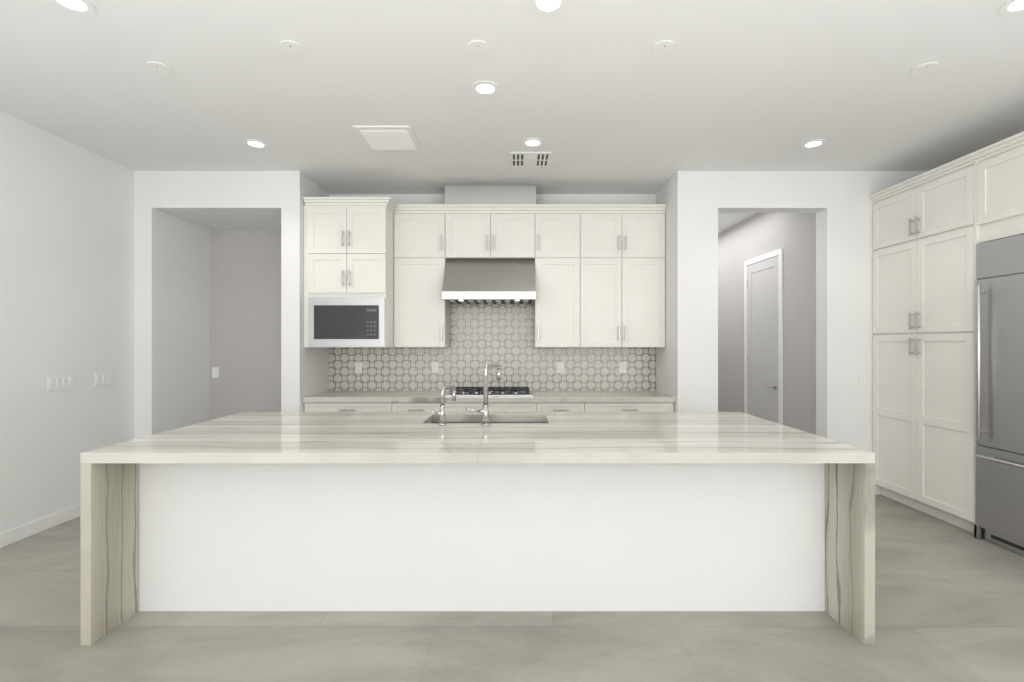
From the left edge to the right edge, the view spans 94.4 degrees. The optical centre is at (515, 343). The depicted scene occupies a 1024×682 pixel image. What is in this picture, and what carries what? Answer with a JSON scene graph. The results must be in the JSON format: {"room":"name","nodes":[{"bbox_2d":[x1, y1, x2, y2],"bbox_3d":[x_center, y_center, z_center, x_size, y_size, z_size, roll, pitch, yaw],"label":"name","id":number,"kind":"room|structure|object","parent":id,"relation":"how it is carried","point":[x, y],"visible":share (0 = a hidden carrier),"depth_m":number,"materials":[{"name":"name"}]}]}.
{"room":"kitchen","nodes":[
{"label":"kitchen","id":0,"kind":"room"},
{"bbox_2d":[0,110,926,532],"bbox_3d":[0.205,-0.102,2.400,7.950,3.070,13.500,0,0,0],"label":"wall","id":1,"kind":"structure","parent":0,"point":[158,294],"depth_m":4.50,"materials":[{"name":"white paint"}]},
{"bbox_2d":[0,504,79,547],"bbox_3d":[-3.612,1.382,0.159,0.015,0.099,8.679,0,0,0],"label":"baseboard","id":2,"kind":"structure","parent":1,"relation":"attached to","point":[11,536],"depth_m":3.57,"materials":[{"name":"white wood"}]},
{"bbox_2d":[47,374,73,390],"bbox_3d":[-3.614,0.307,3.760,0.011,0.118,0.215,0,0,0],"label":"light switch","id":3,"kind":"object","parent":1,"relation":"attached to","point":[59,382],"visible":1,"depth_m":3.76,"materials":[{"name":"white plastic"}]},
{"bbox_2d":[95,371,111,385],"bbox_3d":[-3.614,0.307,4.160,0.011,0.118,0.170,0,0,0],"label":"light switch","id":4,"kind":"object","parent":1,"relation":"attached to","point":[103,378],"visible":1,"depth_m":4.15,"materials":[{"name":"white plastic"}]},
{"bbox_2d":[212,367,218,377],"bbox_3d":[-3.390,0.328,5.348,0.075,0.118,0.011,0,0,0],"label":"light switch","id":5,"kind":"object","parent":1,"relation":"attached to","point":[215,372],"visible":1,"depth_m":5.35,"materials":[{"name":"white plastic"}]},
{"bbox_2d":[303,197,402,348],"bbox_3d":[-1.619,-0.672,4.873,0.861,1.420,0.655,0,0,0],"label":"upper cabinet","id":6,"kind":"object","parent":1,"relation":"attached to","point":[351,244],"depth_m":4.56,"materials":[{"name":"paint"}]},
{"bbox_2d":[399,209,450,348],"bbox_3d":[-0.986,-0.662,5.026,0.524,1.401,0.351,0,0,0],"label":"upper cabinet","id":7,"kind":"object","parent":1,"relation":"attached to","point":[424,320],"depth_m":4.86,"materials":[{"name":"paint"}]},
{"bbox_2d":[439,245,538,304],"bbox_3d":[-0.263,-0.685,4.906,0.915,0.508,0.572,0,0,0],"label":"range hood","id":8,"kind":"object","parent":1,"relation":"attached to","point":[468,274],"depth_m":4.81,"materials":[{"name":"metal"}]},
{"bbox_2d":[439,185,542,256],"bbox_3d":[-0.264,-1.256,5.026,1.041,0.758,0.351,0,0,0],"label":"upper cabinet","id":9,"kind":"object","parent":1,"relation":"attached to","point":[470,214],"depth_m":4.86,"materials":[{"name":"paint"}]},
{"bbox_2d":[328,298,655,390],"bbox_3d":[-0.258,0.010,5.194,3.582,1.015,0.017,0,0,0],"label":"backsplash","id":10,"kind":"structure","parent":1,"relation":"attached to","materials":[{"name":"tile"}]},
{"bbox_2d":[531,209,586,348],"bbox_3d":[0.459,-0.662,5.026,0.523,1.401,0.351,0,0,0],"label":"upper cabinet","id":11,"kind":"object","parent":1,"relation":"attached to","point":[547,307],"depth_m":4.86,"materials":[{"name":"paint"}]},
{"bbox_2d":[587,209,665,348],"bbox_3d":[1.065,-0.662,5.026,0.937,1.401,0.351,0,0,0],"label":"upper cabinet","id":12,"kind":"object","parent":1,"relation":"attached to","point":[626,247],"depth_m":4.86,"materials":[{"name":"paint"}]},
{"bbox_2d":[744,248,782,424],"bbox_3d":[2.990,0.177,5.798,0.063,2.510,0.876,0,0,0],"label":"door leaf","id":13,"kind":"structure","parent":1,"relation":"in","point":[763,339],"depth_m":5.75,"materials":[{"name":"paint"}]},
{"bbox_2d":[858,373,866,385],"bbox_3d":[3.287,0.343,4.494,0.075,0.118,0.011,0,0,0],"label":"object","id":14,"kind":"object","parent":1,"relation":"attached to","point":[862,379],"visible":1,"depth_m":4.49,"materials":[{"name":"white plastic"}]},
{"bbox_2d":[0,494,1023,681],"bbox_3d":[0.205,1.508,2.400,7.950,0.150,13.500,0,0,0],"label":"floor","id":15,"kind":"structure","parent":0,"point":[949,602],"depth_m":2.31,"materials":[{"name":"concrete"}]},
{"bbox_2d":[303,401,398,411],"bbox_3d":[-1.593,1.002,4.890,0.912,0.862,0.621,0,0,0],"label":"base cabinet","id":16,"kind":"object","parent":15,"relation":"on","point":[309,406],"depth_m":4.58,"materials":[{"name":"paint"}]},
{"bbox_2d":[303,389,674,400],"bbox_3d":[-0.258,0.543,4.880,3.582,0.050,0.641,0,0,0],"label":"countertop","id":17,"kind":"structure","parent":16,"relation":"on","point":[333,394],"depth_m":4.73,"materials":[{"name":"beige stone"}]},
{"bbox_2d":[445,386,533,396],"bbox_3d":[-0.260,0.492,4.900,0.860,0.051,0.480,0,0,0],"label":"cooktop","id":18,"kind":"object","parent":17,"relation":"in","point":[460,391],"depth_m":4.79,"materials":[{"name":"silver metal"}]},
{"bbox_2d":[399,401,446,411],"bbox_3d":[-0.962,1.002,4.890,0.591,0.862,0.621,0,0,0],"label":"base cabinet","id":19,"kind":"object","parent":15,"relation":"on","point":[404,406],"depth_m":4.58,"materials":[{"name":"paint"}]},
{"bbox_2d":[80,459,874,645],"bbox_3d":[-0.180,1.001,2.942,3.768,0.863,1.388,0,0,0],"label":"kitchen island","id":20,"kind":"object","parent":15,"relation":"on","point":[484,509],"depth_m":2.53,"materials":[{"name":"paint"}]},
{"bbox_2d":[80,411,874,458],"bbox_3d":[-0.180,0.543,2.924,3.768,0.050,1.352,0,0,0],"label":"island countertop","id":21,"kind":"structure","parent":20,"relation":"on","point":[439,434],"depth_m":2.59,"materials":[{"name":"beige stone"}]},
{"bbox_2d":[447,401,542,411],"bbox_3d":[-0.263,1.002,4.890,1.047,0.862,0.621,0,0,0],"label":"base cabinet","id":22,"kind":"object","parent":15,"relation":"on","point":[452,406],"depth_m":4.58,"materials":[{"name":"paint"}]},
{"bbox_2d":[543,401,590,411],"bbox_3d":[0.433,1.002,4.890,0.584,0.862,0.621,0,0,0],"label":"base cabinet","id":23,"kind":"object","parent":15,"relation":"on","point":[548,406],"depth_m":4.58,"materials":[{"name":"paint"}]},
{"bbox_2d":[591,401,674,411],"bbox_3d":[1.069,1.002,4.890,0.928,0.862,0.621,0,0,0],"label":"base cabinet","id":24,"kind":"object","parent":15,"relation":"on","point":[596,406],"depth_m":4.58,"materials":[{"name":"paint"}]},
{"bbox_2d":[869,131,1023,555],"bbox_3d":[3.664,0.015,3.511,0.725,2.835,1.970,0,0,0],"label":"tall cabinet","id":25,"kind":"object","parent":15,"relation":"on","point":[948,343],"visible":1,"depth_m":3.65,"materials":[{"name":"paint"}]},
{"bbox_2d":[973,207,1023,555],"bbox_3d":[3.659,0.351,3.026,0.715,2.162,0.951,0,0,0],"label":"fridge","id":26,"kind":"object","parent":25,"relation":"in","point":[998,262],"depth_m":3.30,"materials":[{"name":"silver metal"}]},
{"bbox_2d":[0,0,1023,233],"bbox_3d":[0.205,-1.712,2.400,7.950,0.150,13.500,0,0,0],"label":"ceiling","id":27,"kind":"structure","parent":0,"point":[598,96],"depth_m":3.02,"materials":[{"name":"white paint"}]},
{"bbox_2d":[50,0,94,15],"bbox_3d":[-2.130,-1.634,2.270,0.176,0.005,0.176,0,0,0],"label":"recessed light","id":28,"kind":"object","parent":27,"relation":"in","point":[81,6],"visible":1,"depth_m":2.29,"materials":[{"name":"white plastic"}]},
{"bbox_2d":[147,61,172,74],"bbox_3d":[-2.110,-1.633,2.810,0.124,0.008,0.124,0,0,0],"label":"cover plate","id":29,"kind":"object","parent":27,"relation":"attached to","point":[159,67],"visible":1,"depth_m":2.80,"materials":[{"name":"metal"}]},
{"bbox_2d":[244,139,267,148],"bbox_3d":[-2.130,-1.634,3.886,0.176,0.005,0.176,0,0,0],"label":"recessed light","id":30,"kind":"object","parent":27,"relation":"in","point":[257,144],"visible":1,"depth_m":3.89,"materials":[{"name":"white plastic"}]},
{"bbox_2d":[279,40,303,54],"bbox_3d":[-1.236,-1.633,2.618,0.124,0.008,0.124,0,0,0],"label":"cover plate","id":31,"kind":"object","parent":27,"relation":"attached to","point":[291,47],"visible":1,"depth_m":2.61,"materials":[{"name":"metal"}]},
{"bbox_2d":[353,126,421,150],"bbox_3d":[-1.010,-1.627,3.780,0.432,0.020,0.440,0,0,0],"label":"ceiling vent","id":32,"kind":"object","parent":27,"relation":"in","point":[388,138],"visible":1,"depth_m":3.75,"materials":[{"name":"white metal"}]},
{"bbox_2d":[467,40,489,54],"bbox_3d":[-0.206,-1.633,2.618,0.124,0.008,0.124,0,0,0],"label":"cover plate","id":33,"kind":"object","parent":27,"relation":"attached to","point":[477,47],"visible":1,"depth_m":2.61,"materials":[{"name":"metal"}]},
{"bbox_2d":[472,81,498,95],"bbox_3d":[-0.195,-1.634,3.040,0.176,0.005,0.176,0,0,0],"label":"recessed light","id":34,"kind":"object","parent":27,"relation":"in","point":[489,87],"visible":1,"depth_m":3.03,"materials":[{"name":"white plastic"}]},
{"bbox_2d":[510,152,551,166],"bbox_3d":[0.130,-1.631,4.210,0.360,0.011,0.320,0,0,0],"label":"ceiling vent","id":35,"kind":"object","parent":27,"relation":"in","point":[530,159],"visible":0.98,"depth_m":4.19,"materials":[{"name":"metal"}]},
{"bbox_2d":[522,138,543,147],"bbox_3d":[0.139,-1.634,3.862,0.176,0.005,0.176,0,0,0],"label":"recessed light","id":36,"kind":"object","parent":27,"relation":"in","point":[532,142],"visible":1,"depth_m":3.85,"materials":[{"name":"white plastic"}]},
{"bbox_2d":[530,0,566,15],"bbox_3d":[0.157,-1.634,2.270,0.176,0.005,0.176,0,0,0],"label":"recessed light","id":37,"kind":"object","parent":27,"relation":"in","point":[547,6],"visible":1,"depth_m":2.29,"materials":[{"name":"white plastic"}]},
{"bbox_2d":[652,40,675,54],"bbox_3d":[0.817,-1.633,2.618,0.124,0.008,0.124,0,0,0],"label":"cover plate","id":38,"kind":"object","parent":27,"relation":"attached to","point":[664,47],"visible":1,"depth_m":2.61,"materials":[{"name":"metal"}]},
{"bbox_2d":[801,139,825,148],"bbox_3d":[2.440,-1.634,3.886,0.176,0.005,0.176,0,0,0],"label":"recessed light","id":39,"kind":"object","parent":27,"relation":"in","point":[811,144],"visible":1,"depth_m":3.88,"materials":[{"name":"white plastic"}]},
{"bbox_2d":[911,62,938,74],"bbox_3d":[2.430,-1.633,2.817,0.124,0.008,0.124,0,0,0],"label":"cover plate","id":40,"kind":"object","parent":27,"relation":"attached to","point":[928,67],"visible":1,"depth_m":2.81,"materials":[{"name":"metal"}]},
{"bbox_2d":[999,0,1023,15],"bbox_3d":[2.440,-1.634,2.270,0.176,0.005,0.176,0,0,0],"label":"recessed light","id":41,"kind":"object","parent":27,"relation":"in","point":[1011,5],"visible":1,"depth_m":2.31,"materials":[{"name":"white plastic"}]}
]}

